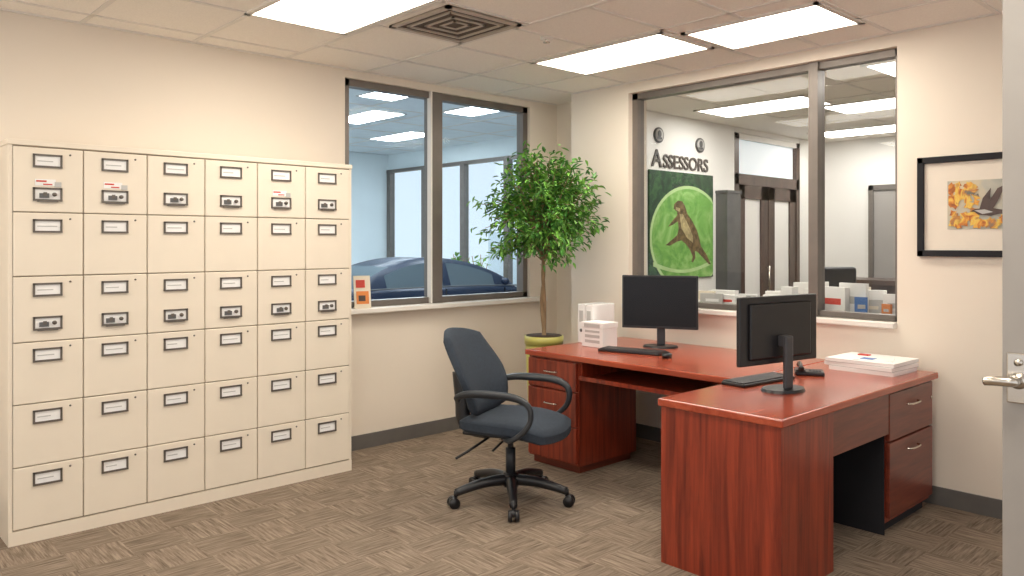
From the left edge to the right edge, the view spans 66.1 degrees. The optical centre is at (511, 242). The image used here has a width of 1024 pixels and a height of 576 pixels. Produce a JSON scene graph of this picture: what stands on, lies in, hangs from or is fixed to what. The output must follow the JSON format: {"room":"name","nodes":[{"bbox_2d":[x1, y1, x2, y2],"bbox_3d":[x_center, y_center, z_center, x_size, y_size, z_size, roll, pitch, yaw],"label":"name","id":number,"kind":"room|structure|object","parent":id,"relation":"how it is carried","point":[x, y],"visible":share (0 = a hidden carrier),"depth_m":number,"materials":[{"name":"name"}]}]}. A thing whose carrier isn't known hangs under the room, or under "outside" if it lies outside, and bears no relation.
{"room":"office","nodes":[
{"label":"office","id":0,"kind":"room"},
{"bbox_2d":[0,10,556,435],"bbox_3d":[-2.045,0.120,4.783,6.820,2.680,0.150,0,0,-43],"label":"wall","id":1,"kind":"structure","parent":0,"point":[61,81],"depth_m":5.04,"materials":[{"name":"paint"}]},
{"bbox_2d":[345,78,526,307],"bbox_3d":[-0.546,-0.350,6.152,1.801,1.620,0.105,0,0,-43],"label":"window","id":2,"kind":"structure","parent":1,"relation":"in","point":[433,101],"depth_m":6.06,"materials":[{"name":"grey metal"}]},
{"bbox_2d":[351,404,521,450],"bbox_3d":[-1.989,1.410,4.724,6.520,0.100,0.012,0,0,-43],"label":"baseboard","id":3,"kind":"structure","parent":1,"relation":"attached to","point":[363,441],"depth_m":5.81,"materials":[{"name":"rubber"}]},
{"bbox_2d":[351,296,547,314],"bbox_3d":[-0.457,0.477,6.116,1.980,0.035,0.120,0,0,-43],"label":"trim","id":4,"kind":"structure","parent":1,"relation":"attached to","point":[394,308],"depth_m":5.98,"materials":[{"name":"paint"}]},
{"bbox_2d":[353,276,371,308],"bbox_3d":[-1.055,0.345,5.545,0.120,0.229,0.048,0,0,-29],"label":"brochure","id":5,"kind":"object","parent":4,"relation":"on","point":[361,284],"visible":1,"depth_m":5.54,"materials":[{"name":"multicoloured paper"}]},
{"bbox_2d":[349,137,516,264],"bbox_3d":[-4.039,-0.340,11.539,13.800,3.900,12.400,0,0,-43],"label":"wall","id":6,"kind":"structure","parent":0,"point":[368,171],"depth_m":19.94,"materials":[{"name":"paint"}]},
{"bbox_2d":[386,155,516,283],"bbox_3d":[0.936,-0.390,16.028,0.140,3.000,12.200,0,0,-43],"label":"window","id":7,"kind":"structure","parent":6,"relation":"in","point":[464,165],"depth_m":18.21,"materials":[{"name":"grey metal"}]},
{"bbox_2d":[349,88,516,154],"bbox_3d":[-4.032,-2.336,11.531,13.800,0.108,12.420,0,0,-43],"label":"ceiling","id":8,"kind":"structure","parent":0,"point":[456,129],"depth_m":15.47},
{"bbox_2d":[349,109,406,124],"bbox_3d":[-2.664,-2.284,14.319,0.700,0.012,1.600,0,0,-43],"label":"ceiling light","id":9,"kind":"object","parent":8,"relation":"in","point":[377,115],"depth_m":14.21,"materials":[{"name":"white plastic"}]},
{"bbox_2d":[356,92,407,101],"bbox_3d":[-1.621,-2.284,11.875,0.700,0.012,1.600,0,0,-43],"label":"ceiling light","id":10,"kind":"object","parent":8,"relation":"in","point":[373,95],"depth_m":12.27,"materials":[{"name":"white plastic"}]},
{"bbox_2d":[369,131,423,141],"bbox_3d":[-2.357,-2.284,16.926,0.700,0.012,1.600,0,0,-43],"label":"ceiling light","id":11,"kind":"object","parent":8,"relation":"in","point":[402,137],"depth_m":17.03,"materials":[{"name":"white plastic"}]},
{"bbox_2d":[442,107,500,116],"bbox_3d":[-0.434,-2.284,13.389,0.700,0.012,1.600,0,0,-43],"label":"ceiling light","id":12,"kind":"object","parent":8,"relation":"in","point":[467,111],"depth_m":13.67,"materials":[{"name":"white plastic"}]},
{"bbox_2d":[0,429,1001,575],"bbox_3d":[0.158,1.510,2.414,6.820,0.100,6.620,0,0,-43],"label":"floor","id":13,"kind":"structure","parent":0,"point":[390,514],"depth_m":3.94,"materials":[{"name":"carpet"}]},
{"bbox_2d":[0,138,351,547],"bbox_3d":[-1.852,0.479,4.554,1.900,1.962,0.408,0,0,-43],"label":"file cabinet","id":14,"kind":"object","parent":13,"relation":"on","point":[175,326],"visible":1,"depth_m":4.26,"materials":[{"name":"metal"}]},
{"bbox_2d":[443,327,574,521],"bbox_3d":[-0.013,0.978,4.473,0.757,0.963,0.709,0,0,23],"label":"office chair","id":15,"kind":"object","parent":13,"relation":"on","point":[480,379],"visible":1,"depth_m":4.40,"materials":[{"name":"grey fabric"}]},
{"bbox_2d":[466,140,610,392],"bbox_3d":[0.214,0.342,5.892,1.057,2.236,0.978,0,0,31],"label":"ficus tree","id":16,"kind":"object","parent":13,"relation":"on","point":[541,239],"visible":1,"depth_m":5.80,"materials":[{"name":"green plant"}]},
{"bbox_2d":[525,337,824,472],"bbox_3d":[1.002,1.085,5.022,1.053,0.750,1.610,0,0,-43],"label":"office desk","id":17,"kind":"object","parent":13,"relation":"on","point":[601,411],"visible":0.7,"depth_m":5.02,"materials":[{"name":"brown wood"}]},
{"bbox_2d":[578,302,613,342],"bbox_3d":[0.604,0.571,5.648,0.244,0.277,0.140,0,0,-43],"label":"magazine file","id":18,"kind":"object","parent":17,"relation":"on","point":[604,311],"visible":0.5,"depth_m":5.59,"materials":[{"name":"white plastic"}]},
{"bbox_2d":[581,320,617,347],"bbox_3d":[0.600,0.625,5.403,0.160,0.170,0.198,0,0,-43],"label":"storage box","id":19,"kind":"object","parent":17,"relation":"on","point":[595,333],"visible":0.91,"depth_m":5.34,"materials":[{"name":"white plastic"}]},
{"bbox_2d":[598,346,666,355],"bbox_3d":[0.780,0.699,5.109,0.430,0.022,0.140,0,0,33],"label":"keyboard","id":20,"kind":"object","parent":17,"relation":"on","point":[641,351],"visible":0.99,"depth_m":5.07,"materials":[{"name":"black plastic"}]},
{"bbox_2d":[622,275,697,348],"bbox_3d":[1.010,0.465,5.355,0.510,0.490,0.180,0,0,19],"label":"computer monitor","id":21,"kind":"object","parent":17,"relation":"on","point":[659,302],"visible":1,"depth_m":5.32,"materials":[{"name":"black plastic"}]},
{"bbox_2d":[661,352,671,358],"bbox_3d":[0.954,0.691,4.848,0.057,0.036,0.097,0,0,37],"label":"computer mouse","id":22,"kind":"object","parent":17,"relation":"on","point":[666,355],"visible":1,"depth_m":4.82,"materials":[{"name":"black plastic"}]},
{"bbox_2d":[658,362,937,575],"bbox_3d":[1.509,1.085,3.958,1.720,0.750,0.628,0,0,-43],"label":"office desk","id":23,"kind":"object","parent":13,"relation":"on","point":[754,482],"visible":0.96,"depth_m":3.48,"materials":[{"name":"brown wood"}]},
{"bbox_2d":[721,372,794,387],"bbox_3d":[1.264,0.699,4.030,0.430,0.022,0.140,0,0,-37],"label":"keyboard","id":24,"kind":"object","parent":23,"relation":"on","point":[769,377],"visible":0.96,"depth_m":3.96,"materials":[{"name":"black plastic"}]},
{"bbox_2d":[736,293,815,393],"bbox_3d":[1.305,0.482,3.788,0.565,0.455,0.180,0,0,-33],"label":"computer monitor","id":25,"kind":"object","parent":23,"relation":"on","point":[778,328],"visible":1,"depth_m":3.75,"materials":[{"name":"black plastic"}]},
{"bbox_2d":[794,361,824,376],"bbox_3d":[1.605,0.677,4.251,0.150,0.064,0.183,0,0,17],"label":"desk phone","id":26,"kind":"object","parent":23,"relation":"on","point":[800,370],"visible":1,"depth_m":4.21,"materials":[{"name":"black plastic"}]},
{"bbox_2d":[824,352,918,376],"bbox_3d":[2.012,0.673,4.410,0.346,0.072,0.398,0,0,-43],"label":"paper stack","id":27,"kind":"object","parent":23,"relation":"on","point":[858,362],"visible":1,"depth_m":4.32,"materials":[{"name":"white paper"}]},
{"bbox_2d":[982,0,1023,575],"bbox_3d":[1.913,0.230,2.276,0.129,2.440,0.959,0,0,-43],"label":"door","id":28,"kind":"structure","parent":13,"relation":"on","point":[1011,380],"depth_m":2.59,"materials":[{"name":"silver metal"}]},
{"bbox_2d":[0,0,1001,142],"bbox_3d":[1.835,-1.290,3.974,11.400,0.140,6.620,0,0,-43],"label":"ceiling","id":29,"kind":"structure","parent":0,"point":[588,26],"depth_m":4.79,"materials":[{"name":"tile"}]},
{"bbox_2d":[244,0,440,35],"bbox_3d":[-0.781,-1.214,3.931,0.610,0.012,1.220,0,0,-43],"label":"ceiling light","id":30,"kind":"object","parent":29,"relation":"in","point":[341,17],"depth_m":4.14,"materials":[{"name":"white plastic"}]},
{"bbox_2d":[389,5,521,43],"bbox_3d":[-0.318,-1.213,4.395,0.520,0.014,0.530,0,0,-43],"label":"ceiling air vent","id":31,"kind":"object","parent":29,"relation":"in","point":[451,23],"depth_m":4.38,"materials":[{"name":"brown metal"}]},
{"bbox_2d":[0,0,1001,104],"bbox_3d":[0.151,-1.217,2.407,6.500,0.009,6.320,0,0,-43],"label":"grid","id":32,"kind":"object","parent":29,"relation":"attached to","point":[995,12],"depth_m":4.57,"materials":[{"name":"beige metal"}]},
{"bbox_2d":[540,36,552,43],"bbox_3d":[0.205,-1.204,4.670,0.080,0.032,0.080,0,0,-43],"label":"sprinkler","id":33,"kind":"object","parent":29,"relation":"attached to","point":[546,40],"depth_m":4.66,"materials":[{"name":"beige metal"}]},
{"bbox_2d":[530,31,713,75],"bbox_3d":[0.691,-1.214,5.101,0.560,0.012,1.070,0,0,-43],"label":"ceiling light","id":34,"kind":"object","parent":29,"relation":"in","point":[656,46],"depth_m":5.04,"materials":[{"name":"white plastic"}]},
{"bbox_2d":[681,1,864,50],"bbox_3d":[1.464,-1.214,4.454,0.550,0.012,0.830,0,0,-43],"label":"ceiling light","id":35,"kind":"object","parent":29,"relation":"in","point":[815,17],"depth_m":4.41,"materials":[{"name":"white plastic"}]},
{"bbox_2d":[647,110,733,290],"bbox_3d":[1.479,0.100,7.760,2.395,2.720,0.150,0,0,-43],"label":"wall","id":36,"kind":"structure","parent":0,"point":[681,134],"depth_m":8.07,"materials":[{"name":"white paint"}]},
{"bbox_2d":[653,127,663,142],"bbox_3d":[1.418,-1.040,7.580,0.150,0.150,0.029,0,0,-43],"label":"wall medallion","id":37,"kind":"object","parent":36,"relation":"attached to","point":[658,134],"visible":1,"depth_m":7.56,"materials":[{"name":"silver metal"}]},
{"bbox_2d":[651,149,707,171],"bbox_3d":[1.681,-0.817,7.834,0.957,0.170,0.012,0,0,-43],"label":"sign","id":38,"kind":"object","parent":36,"relation":"attached to","point":[698,165],"visible":1,"depth_m":7.82,"materials":[{"name":"silver metal"}]},
{"bbox_2d":[648,169,712,276],"bbox_3d":[1.695,-0.175,7.840,1.080,1.050,0.025,0,0,-43],"label":"poster","id":39,"kind":"object","parent":36,"relation":"attached to","point":[680,205],"visible":0.9,"depth_m":7.80,"materials":[{"name":"green paper"}]},
{"bbox_2d":[695,138,704,152],"bbox_3d":[1.931,-1.000,8.056,0.150,0.150,0.029,0,0,-43],"label":"wall medallion","id":40,"kind":"object","parent":36,"relation":"attached to","point":[699,144],"visible":1,"depth_m":8.04,"materials":[{"name":"silver metal"}]},
{"bbox_2d":[734,132,799,295],"bbox_3d":[2.933,0.130,9.035,1.460,2.660,0.122,0,0,-43],"label":"door","id":41,"kind":"structure","parent":36,"relation":"in","point":[766,170],"depth_m":9.04,"materials":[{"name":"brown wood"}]},
{"bbox_2d":[693,94,835,117],"bbox_3d":[2.316,-1.254,7.275,0.600,0.012,1.100,0,0,-43],"label":"ceiling light","id":42,"kind":"object","parent":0,"point":[797,101],"depth_m":7.28,"materials":[{"name":"white plastic"}]},
{"bbox_2d":[734,127,799,142],"bbox_3d":[2.895,-1.232,9.076,1.460,0.055,0.150,0,0,-43],"label":"wall","id":43,"kind":"structure","parent":0,"point":[736,129],"depth_m":8.98,"materials":[{"name":"white paint"}]},
{"bbox_2d":[557,14,1001,499],"bbox_3d":[2.547,0.120,4.533,0.435,2.680,6.470,0,0,-43],"label":"wall","id":44,"kind":"structure","parent":0,"point":[949,76],"depth_m":4.47,"materials":[{"name":"paint"}]},
{"bbox_2d":[621,304,896,328],"bbox_3d":[1.548,0.477,5.289,0.100,0.035,2.002,0,0,-43],"label":"trim","id":45,"kind":"structure","parent":44,"relation":"attached to","point":[824,320],"depth_m":4.75,"materials":[{"name":"paint"}]},
{"bbox_2d":[632,48,896,321],"bbox_3d":[1.617,-0.340,5.332,0.100,1.600,1.972,0,0,-43],"label":"window","id":46,"kind":"structure","parent":44,"relation":"in","point":[816,70],"depth_m":4.98,"materials":[{"name":"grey metal"}]},
{"bbox_2d":[636,423,1001,518],"bbox_3d":[2.441,1.410,4.529,0.297,0.100,6.308,0,0,-43],"label":"baseboard","id":47,"kind":"structure","parent":44,"relation":"attached to","point":[959,500],"depth_m":4.31,"materials":[{"name":"rubber"}]},
{"bbox_2d":[917,152,1001,256],"bbox_3d":[2.530,-0.203,4.210,0.030,0.555,0.680,0,0,-43],"label":"picture frame","id":48,"kind":"object","parent":44,"relation":"attached to","point":[959,197],"visible":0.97,"depth_m":4.30,"materials":[{"name":"black wood"}]},
{"bbox_2d":[798,139,807,281],"bbox_3d":[3.695,0.100,9.820,0.715,2.720,0.150,0,0,-43],"label":"wall","id":49,"kind":"structure","parent":0,"point":[803,143],"depth_m":9.58,"materials":[{"name":"white paint"}]},
{"bbox_2d":[806,124,894,138],"bbox_3d":[3.998,-1.254,8.770,0.600,0.012,1.200,0,0,-43],"label":"ceiling light","id":50,"kind":"object","parent":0,"point":[889,128],"depth_m":8.85,"materials":[{"name":"white plastic"}]},
{"bbox_2d":[825,136,894,277],"bbox_3d":[5.519,0.100,8.272,0.150,2.720,4.599,0,0,-43],"label":"wall","id":51,"kind":"structure","parent":0,"point":[851,166],"depth_m":9.63,"materials":[{"name":"white paint"}]},
{"bbox_2d":[868,184,894,277],"bbox_3d":[4.497,0.385,9.201,0.078,2.150,0.650,0,0,-43],"label":"door","id":52,"kind":"structure","parent":51,"relation":"in","point":[881,198],"depth_m":9.34,"materials":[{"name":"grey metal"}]},
{"bbox_2d":[825,96,894,114],"bbox_3d":[3.439,-1.254,7.022,0.600,0.012,1.200,0,0,-43],"label":"ceiling light","id":53,"kind":"object","parent":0,"point":[886,103],"depth_m":7.23,"materials":[{"name":"white plastic"}]},
{"bbox_2d":[860,59,894,78],"bbox_3d":[3.095,-1.254,5.336,0.600,0.012,1.200,0,0,-43],"label":"ceiling light","id":54,"kind":"object","parent":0,"point":[887,68],"depth_m":5.62,"materials":[{"name":"white plastic"}]},
{"bbox_3d":[3.792,1.510,6.667,4.865,0.100,4.900,0,0,-43],"label":"floor","id":55,"kind":"structure","parent":0,"visible":0},
{"bbox_2d":[715,190,741,293],"bbox_3d":[2.287,0.455,8.305,0.280,2.010,0.148,0,0,-43],"label":"column","id":56,"kind":"structure","parent":55,"relation":"on","point":[728,202],"depth_m":8.24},
{"bbox_2d":[825,267,855,286],"bbox_3d":[2.935,0.840,7.474,0.583,1.240,0.554,0,0,-4],"label":"chair","id":57,"kind":"object","parent":55,"relation":"on","point":[834,276],"visible":0.07,"depth_m":7.22,"materials":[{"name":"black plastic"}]},
{"bbox_2d":[856,277,894,293],"bbox_3d":[4.022,0.925,8.451,0.600,1.070,1.100,0,0,-43],"label":"table","id":58,"kind":"object","parent":55,"relation":"on","point":[888,284],"visible":0.12,"depth_m":8.25,"materials":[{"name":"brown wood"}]},
{"bbox_3d":[2.074,0.960,5.479,0.600,1.000,2.200,0,0,-43],"label":"countertop","id":59,"kind":"structure","parent":55,"relation":"on","visible":0},
{"bbox_2d":[698,282,894,313],"bbox_3d":[2.043,0.363,5.526,0.474,0.193,1.888,0,0,-43],"label":"clutter","id":60,"kind":"object","parent":59,"relation":"on","point":[853,297],"visible":0.43,"depth_m":5.21,"materials":[{"name":"white paper"}]},
{"label":"outside","id":61,"kind":"structure","parent":0,"visible":0},
{"bbox_3d":[-2.544,1.660,17.421,24.000,0.100,19.020,0,0,-43],"label":"ground","id":62,"kind":"structure","parent":61,"visible":0},
{"bbox_2d":[351,257,516,300],"bbox_3d":[-1.312,0.945,12.777,4.420,1.430,2.110,0,0,-40],"label":"parked car","id":63,"kind":"object","parent":62,"relation":"on","point":[390,277],"visible":0.25,"depth_m":11.98,"materials":[{"name":"paint"}]},
{"bbox_2d":[451,252,488,268],"bbox_3d":[-1.006,0.895,16.864,1.104,1.437,1.812,0,0,-43],"label":"shrub","id":64,"kind":"object","parent":62,"relation":"on","point":[456,253],"visible":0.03,"depth_m":16.68,"materials":[{"name":"green plant"}]},
{"bbox_2d":[488,232,516,283],"bbox_3d":[5.317,0.585,25.428,0.580,2.050,18.000,0,0,-43],"label":"wall","id":65,"kind":"structure","parent":62,"relation":"on","point":[495,265],"depth_m":31.46,"materials":[{"name":"paint"}]}
]}

